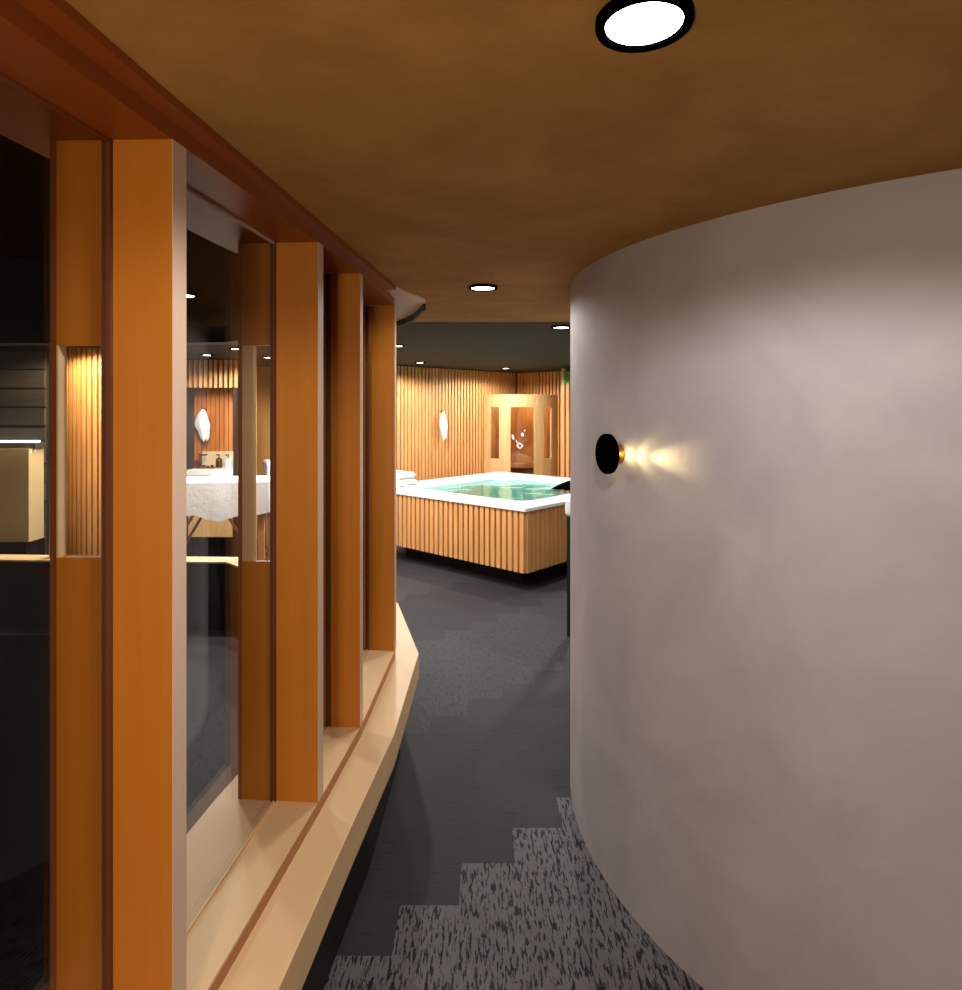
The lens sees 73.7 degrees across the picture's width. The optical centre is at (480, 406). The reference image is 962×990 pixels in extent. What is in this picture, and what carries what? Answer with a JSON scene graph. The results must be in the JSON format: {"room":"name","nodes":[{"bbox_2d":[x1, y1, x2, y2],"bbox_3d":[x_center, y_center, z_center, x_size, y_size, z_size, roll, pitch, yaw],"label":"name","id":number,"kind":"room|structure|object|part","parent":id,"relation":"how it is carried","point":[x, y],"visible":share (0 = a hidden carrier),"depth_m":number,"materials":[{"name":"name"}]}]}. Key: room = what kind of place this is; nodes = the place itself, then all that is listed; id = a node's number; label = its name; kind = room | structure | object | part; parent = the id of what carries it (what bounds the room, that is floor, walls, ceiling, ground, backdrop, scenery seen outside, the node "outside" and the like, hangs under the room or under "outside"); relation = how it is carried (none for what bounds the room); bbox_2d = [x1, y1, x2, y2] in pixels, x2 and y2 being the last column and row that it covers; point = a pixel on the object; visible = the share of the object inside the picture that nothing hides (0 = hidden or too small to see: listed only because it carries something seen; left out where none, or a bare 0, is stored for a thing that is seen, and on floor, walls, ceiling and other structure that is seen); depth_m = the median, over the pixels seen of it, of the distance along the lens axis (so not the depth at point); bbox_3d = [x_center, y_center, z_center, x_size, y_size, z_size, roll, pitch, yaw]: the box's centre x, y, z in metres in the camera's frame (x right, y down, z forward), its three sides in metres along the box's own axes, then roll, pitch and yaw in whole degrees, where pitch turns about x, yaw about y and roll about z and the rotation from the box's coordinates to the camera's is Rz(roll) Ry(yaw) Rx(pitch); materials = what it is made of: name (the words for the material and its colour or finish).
{"room":"spa corridor","nodes":[
{"label":"spa corridor","id":0,"kind":"room"},
{"bbox_2d":[0,134,237,342],"bbox_3d":[-3.308,-0.578,-0.355,4.983,0.051,11.890,0,0,0],"label":"ceiling","id":1,"kind":"structure","parent":0,"point":[211,268],"depth_m":2.56,"materials":[{"name":"black paint"}]},
{"bbox_2d":[186,292,197,298],"bbox_3d":[-1.457,-0.545,3.120,0.149,0.014,0.149,0,0,0],"label":"recessed light","id":2,"kind":"object","parent":1,"relation":"in","point":[189,295],"visible":0.43,"depth_m":3.12,"materials":[{"name":"black metal"}]},
{"bbox_2d":[194,389,232,552],"bbox_3d":[-3.393,0.646,8.380,0.848,2.500,0.100,0,0,0],"label":"wall","id":3,"kind":"structure","parent":0,"point":[218,403],"depth_m":8.33,"materials":[{"name":"brown wood"}]},
{"bbox_2d":[195,408,209,441],"bbox_3d":[-3.574,0.230,8.237,0.160,0.432,0.138,0,0,-40],"label":"hanging towel","id":4,"kind":"object","parent":3,"relation":"hanging from","point":[202,424],"visible":1,"depth_m":8.22,"materials":[{"name":"white fabric"}]},
{"bbox_2d":[186,359,237,388],"bbox_3d":[-3.393,-0.420,8.198,0.848,0.363,0.299,0,0,0],"label":"bulkhead","id":5,"kind":"object","parent":3,"relation":"attached to","point":[200,373],"visible":0.75,"depth_m":8.06,"materials":[{"name":"brown wood"}]},
{"bbox_2d":[202,451,232,466],"bbox_3d":[-3.328,0.673,8.312,0.563,0.199,0.025,0,0,0],"label":"backsplash","id":6,"kind":"structure","parent":3,"relation":"attached to","point":[211,457],"depth_m":8.30,"materials":[{"name":"beige tile"}]},
{"bbox_2d":[257,367,269,533],"bbox_3d":[-3.831,0.646,9.650,4.138,2.500,0.100,0,0,0],"label":"wall","id":7,"kind":"structure","parent":0,"point":[263,373],"depth_m":9.60,"materials":[{"name":"orange wood"}]},
{"bbox_2d":[0,534,703,989],"bbox_3d":[-0.750,1.946,2.850,10.500,0.100,19.100,0,0,0],"label":"floor","id":8,"kind":"structure","parent":0,"point":[482,874],"depth_m":2.98,"materials":[{"name":"carpet"}]},
{"bbox_2d":[0,440,46,554],"bbox_3d":[-4.627,1.110,6.165,0.766,1.572,0.210,0,0,0],"label":"linen cabinet","id":9,"kind":"object","parent":8,"relation":"on","point":[21,464],"depth_m":6.06,"materials":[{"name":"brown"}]},
{"bbox_3d":[-4.656,0.334,6.230,0.708,0.020,0.060,0,0,0],"label":"light strip","id":10,"kind":"part","parent":9,"relation":"part of","materials":[{"name":"white plastic"}]},
{"bbox_2d":[0,346,48,554],"bbox_3d":[-4.799,0.647,6.334,1.032,2.498,0.092,0,0,0],"label":"wall panel","id":11,"kind":"object","parent":8,"relation":"on","point":[24,370],"visible":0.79,"depth_m":6.30,"materials":[{"name":"black paint"}]},
{"bbox_2d":[0,635,49,989],"bbox_3d":[-3.160,1.890,3.400,4.080,0.012,3.800,0,0,0],"label":"floor mat","id":12,"kind":"object","parent":8,"relation":"on","point":[24,659],"visible":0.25,"depth_m":2.98,"materials":[{"name":"black"}]},
{"bbox_2d":[66,347,100,554],"bbox_3d":[-4.060,0.647,6.489,0.688,2.498,0.194,0,0,13],"label":"wall","id":13,"kind":"structure","parent":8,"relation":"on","point":[83,364],"depth_m":6.39,"materials":[{"name":"brown wood"}]},
{"bbox_2d":[0,340,256,635],"bbox_3d":[-3.187,0.646,5.409,4.842,2.499,1.055,0,0,17],"label":"divider","id":14,"kind":"object","parent":8,"relation":"on","point":[211,582],"visible":0.18,"depth_m":5.50,"materials":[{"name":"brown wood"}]},
{"bbox_3d":[-3.734,0.384,5.620,0.116,1.863,0.040,0,0,0],"label":"post","id":15,"kind":"part","parent":14,"relation":"part of","materials":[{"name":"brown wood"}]},
{"bbox_3d":[-3.188,1.322,5.407,4.842,0.014,1.052,0,0,17],"label":"sill","id":16,"kind":"part","parent":14,"relation":"part of","materials":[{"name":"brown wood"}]},
{"bbox_3d":[-1.996,0.384,5.520,0.126,1.863,0.120,0,0,0],"label":"post","id":17,"kind":"part","parent":14,"relation":"part of","materials":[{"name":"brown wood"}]},
{"bbox_2d":[186,389,193,556],"bbox_3d":[-3.632,0.836,7.980,0.043,2.120,0.200,0,0,0],"label":"upright post","id":18,"kind":"object","parent":8,"relation":"on","point":[189,392],"visible":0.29,"depth_m":7.94,"materials":[{"name":"black paint"}]},
{"bbox_2d":[187,451,232,556],"bbox_3d":[-3.328,1.235,8.062,0.563,1.322,0.525,0,0,0],"label":"vanity unit","id":19,"kind":"object","parent":8,"relation":"on","point":[213,538],"visible":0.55,"depth_m":8.10,"materials":[{"name":"brown wood"}]},
{"bbox_2d":[197,453,206,464],"bbox_3d":[-3.558,0.680,8.190,0.138,0.185,0.025,0,0,15],"label":"faucet","id":20,"kind":"object","parent":19,"relation":"on","point":[197,453],"visible":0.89,"depth_m":8.19,"materials":[{"name":"brown metal"}]},
{"bbox_2d":[196,465,215,468],"bbox_3d":[-3.465,0.751,8.080,0.200,0.043,0.120,0,0,0],"label":"wooden tray","id":21,"kind":"object","parent":19,"relation":"on","point":[199,466],"visible":1,"depth_m":8.07,"materials":[{"name":"brown wood"}]},
{"bbox_2d":[216,454,221,467],"bbox_3d":[-3.342,0.687,8.180,0.081,0.172,0.080,0,0,0],"label":"pump bottle","id":22,"kind":"object","parent":19,"relation":"on","point":[218,460],"visible":1,"depth_m":8.15,"materials":[{"name":"brown glass"}]},
{"bbox_2d":[210,471,230,475],"bbox_3d":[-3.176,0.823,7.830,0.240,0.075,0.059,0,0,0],"label":"basin","id":23,"kind":"object","parent":19,"relation":"in","point":[212,473],"depth_m":7.80,"materials":[{"name":"white ceramic"}]},
{"bbox_2d":[225,454,231,467],"bbox_3d":[-3.209,0.687,8.150,0.088,0.172,0.088,0,0,0],"label":"pump bottle","id":24,"kind":"object","parent":19,"relation":"on","point":[228,461],"visible":1,"depth_m":8.12,"materials":[{"name":"white plastic"}]},
{"bbox_2d":[0,0,425,989],"bbox_3d":[-0.973,0.646,-0.932,0.736,2.500,10.812,0,0,4],"label":"window frame","id":25,"kind":"structure","parent":8,"relation":"on","point":[262,892],"depth_m":1.41,"materials":[{"name":"brown wood"}]},
{"bbox_3d":[-0.690,0.384,1.339,0.128,1.863,0.050,0,0,2],"label":"post","id":26,"kind":"part","parent":25,"relation":"part of","materials":[{"name":"orange wood"}]},
{"bbox_3d":[-0.947,-0.594,-1.550,1.046,0.020,9.500,0,0,0],"label":"cornice","id":27,"kind":"part","parent":25,"relation":"part of","materials":[{"name":"brown wood"}]},
{"bbox_3d":[-1.047,1.401,-1.022,0.600,0.171,10.623,0,0,4],"label":"sill","id":28,"kind":"part","parent":25,"relation":"part of","materials":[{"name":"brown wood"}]},
{"bbox_3d":[-0.610,0.384,2.161,0.144,1.863,0.050,0,0,4],"label":"post","id":29,"kind":"part","parent":25,"relation":"part of","materials":[{"name":"orange wood"}]},
{"bbox_3d":[-0.555,0.384,2.659,0.127,1.863,0.050,0,0,5],"label":"post","id":30,"kind":"part","parent":25,"relation":"part of","materials":[{"name":"orange wood"}]},
{"bbox_3d":[-0.535,0.384,3.488,0.145,1.863,0.050,0,0,5],"label":"post","id":31,"kind":"part","parent":25,"relation":"part of","materials":[{"name":"orange wood"}]},
{"bbox_3d":[-0.440,-0.574,4.072,0.051,0.040,0.828,0,0,-19],"label":"rim trim","id":32,"kind":"part","parent":25,"relation":"part of","materials":[{"name":"black paint"}]},
{"bbox_2d":[186,476,269,559],"bbox_3d":[-2.781,1.328,6.750,1.215,1.136,0.646,0,0,-7],"label":"massage table","id":33,"kind":"object","parent":8,"relation":"on","point":[213,498],"visible":0.34,"depth_m":6.46,"materials":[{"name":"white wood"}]},
{"bbox_3d":[-2.252,1.391,6.582,0.060,1.011,0.060,0,0,-7],"label":"leg","id":34,"kind":"part","parent":33,"relation":"part of","materials":[{"name":"brown wood"}]},
{"bbox_3d":[-2.308,1.391,7.039,0.060,1.011,0.060,0,0,-7],"label":"leg","id":35,"kind":"part","parent":33,"relation":"part of","materials":[{"name":"brown wood"}]},
{"bbox_2d":[233,389,237,556],"bbox_3d":[-3.025,0.836,7.980,0.038,2.120,0.200,0,0,0],"label":"upright post","id":36,"kind":"object","parent":8,"relation":"on","point":[235,391],"visible":0.36,"depth_m":7.88,"materials":[{"name":"black metal"}]},
{"bbox_2d":[263,459,269,545],"bbox_3d":[-2.406,1.308,8.850,1.100,1.176,0.500,0,0,-26],"label":"massage table","id":37,"kind":"object","parent":8,"relation":"on","point":[266,463],"visible":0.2,"depth_m":8.60,"materials":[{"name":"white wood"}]},
{"bbox_3d":[-2.917,1.419,8.803,0.060,0.955,0.060,0,0,-26],"label":"leg","id":38,"kind":"part","parent":37,"relation":"part of","materials":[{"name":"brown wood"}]},
{"bbox_2d":[263,459,269,475],"bbox_3d":[-2.406,0.830,8.850,1.100,0.220,0.500,0,0,-26],"label":"cushion","id":39,"kind":"object","parent":37,"relation":"on","point":[266,463],"depth_m":8.51,"materials":[{"name":"white fabric"}]},
{"bbox_2d":[396,472,569,582],"bbox_3d":[0.369,1.444,8.232,2.480,0.904,2.480,0,0,42],"label":"hot tub","id":40,"kind":"object","parent":8,"relation":"on","point":[510,526],"visible":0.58,"depth_m":7.17,"materials":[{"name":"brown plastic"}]},
{"bbox_2d":[396,478,416,486],"bbox_3d":[-1.063,0.946,8.140,0.440,0.090,0.280,0,0,42],"label":"folded towel","id":41,"kind":"object","parent":40,"relation":"on","point":[407,481],"visible":0.53,"depth_m":7.98,"materials":[{"name":"white fabric"}]},
{"bbox_2d":[396,470,414,479],"bbox_3d":[-1.073,0.859,8.140,0.420,0.085,0.260,0,0,39],"label":"folded towel","id":42,"kind":"object","parent":41,"relation":"on","point":[399,474],"visible":0.56,"depth_m":8.01,"materials":[{"name":"white fabric"}]},
{"bbox_3d":[-0.435,1.381,7.345,2.380,0.630,0.045,0,0,42],"label":"slat panel","id":43,"kind":"part","parent":40,"relation":"part of","materials":[{"name":"brown wood"}]},
{"bbox_3d":[1.256,1.381,7.427,0.045,0.630,2.380,0,0,42],"label":"slat panel","id":44,"kind":"part","parent":40,"relation":"part of","materials":[{"name":"brown wood"}]},
{"bbox_2d":[549,480,569,491],"bbox_3d":[1.206,1.047,8.499,0.360,0.089,0.552,0,0,42],"label":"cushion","id":45,"kind":"object","parent":40,"relation":"on","point":[565,487],"depth_m":8.42,"materials":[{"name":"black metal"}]},
{"bbox_2d":[483,394,556,475],"bbox_3d":[0.652,0.846,10.657,0.884,2.100,0.884,0,0,42],"label":"cabin","id":46,"kind":"object","parent":8,"relation":"on","point":[520,430],"visible":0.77,"depth_m":10.57,"materials":[{"name":"brown wood"}]},
{"bbox_2d":[565,497,569,636],"bbox_3d":[1.563,1.321,5.752,0.700,1.150,1.850,0,0,42],"label":"massage table","id":47,"kind":"object","parent":8,"relation":"on","point":[567,501],"visible":0.11,"depth_m":5.29,"materials":[{"name":"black paint"}]},
{"bbox_2d":[565,497,569,516],"bbox_3d":[1.563,0.826,5.752,0.700,0.160,1.850,0,0,42],"label":"cushion","id":48,"kind":"object","parent":47,"relation":"on","point":[567,502],"depth_m":5.28,"materials":[{"name":"white fabric"}]},
{"bbox_3d":[0.753,1.401,5.305,0.060,0.989,0.060,0,0,42],"label":"leg","id":49,"kind":"part","parent":47,"relation":"part of","materials":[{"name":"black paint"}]},
{"bbox_2d":[396,365,515,480],"bbox_3d":[-0.598,0.646,10.049,0.130,2.500,3.544,0,0,42],"label":"wall","id":50,"kind":"structure","parent":0,"point":[422,393],"depth_m":9.95,"materials":[{"name":"brown wood"}]},
{"bbox_2d":[439,410,447,439],"bbox_3d":[-0.577,0.282,9.847,0.126,0.463,0.135,0,0,1],"label":"hanging towel","id":51,"kind":"object","parent":50,"relation":"hanging from","point":[443,424],"visible":1,"depth_m":9.83,"materials":[{"name":"white fabric"}]},
{"bbox_2d":[21,0,961,372],"bbox_3d":[-0.750,-0.654,2.850,10.500,0.100,19.100,0,0,0],"label":"ceiling","id":52,"kind":"structure","parent":0,"point":[452,145],"depth_m":1.35,"materials":[{"name":"brown paint"}]},
{"bbox_2d":[468,284,497,291],"bbox_3d":[0.010,-0.597,3.210,0.149,0.014,0.149,0,0,0],"label":"recessed light","id":53,"kind":"object","parent":52,"relation":"in","point":[474,287],"visible":1,"depth_m":3.18,"materials":[{"name":"black metal"}]},
{"bbox_2d":[551,325,569,328],"bbox_3d":[0.600,-0.597,4.800,0.149,0.014,0.149,0,0,0],"label":"recessed light","id":54,"kind":"object","parent":52,"relation":"in","point":[555,326],"visible":0.94,"depth_m":4.76,"materials":[{"name":"black metal"}]},
{"bbox_2d":[561,366,569,385],"bbox_3d":[1.330,-0.454,9.599,0.245,0.298,0.234,0,0,0],"label":"hanging plant","id":55,"kind":"object","parent":52,"relation":"hanging from","point":[567,369],"visible":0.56,"depth_m":9.54,"materials":[{"name":"green plant"}]},
{"bbox_3d":[1.325,-0.566,9.600,0.170,0.074,0.170,0,0,0],"label":"pot","id":56,"kind":"part","parent":55,"relation":"part of","materials":[{"name":"black paint"}]},
{"bbox_2d":[595,0,693,52],"bbox_3d":[0.253,-0.597,0.996,0.149,0.014,0.149,0,0,0],"label":"recessed light","id":57,"kind":"object","parent":52,"relation":"in","point":[625,26],"visible":1,"depth_m":0.99,"materials":[{"name":"black metal"}]},
{"bbox_2d":[516,371,560,476],"bbox_3d":[2.346,0.646,9.819,4.600,2.500,0.130,0,0,42],"label":"wall","id":58,"kind":"structure","parent":0,"point":[547,382],"depth_m":10.87,"materials":[{"name":"brown wood"}]},
{"bbox_2d":[561,368,569,477],"bbox_3d":[1.807,0.646,9.612,1.200,2.500,0.370,0,0,42],"label":"wall","id":59,"kind":"structure","parent":0,"point":[565,390],"depth_m":9.85,"materials":[{"name":"brown wood"}]},
{"bbox_2d":[570,168,961,989],"bbox_3d":[2.076,0.646,3.020,3.280,2.500,3.280,0,0,0],"label":"wall","id":60,"kind":"structure","parent":0,"point":[766,583],"depth_m":1.90,"materials":[{"name":"paint"}]},
{"bbox_2d":[595,434,624,473],"bbox_3d":[0.503,0.178,2.451,0.063,0.154,0.154,0,0,-20],"label":"wall lamp","id":61,"kind":"object","parent":60,"relation":"attached to","point":[608,453],"visible":1,"depth_m":2.43,"materials":[{"name":"black metal"}]},
{"bbox_3d":[0.510,0.178,2.454,0.049,0.072,0.072,0,0,-20],"label":"plate","id":62,"kind":"part","parent":61,"relation":"part of","materials":[{"name":"gold metal"}]}
]}

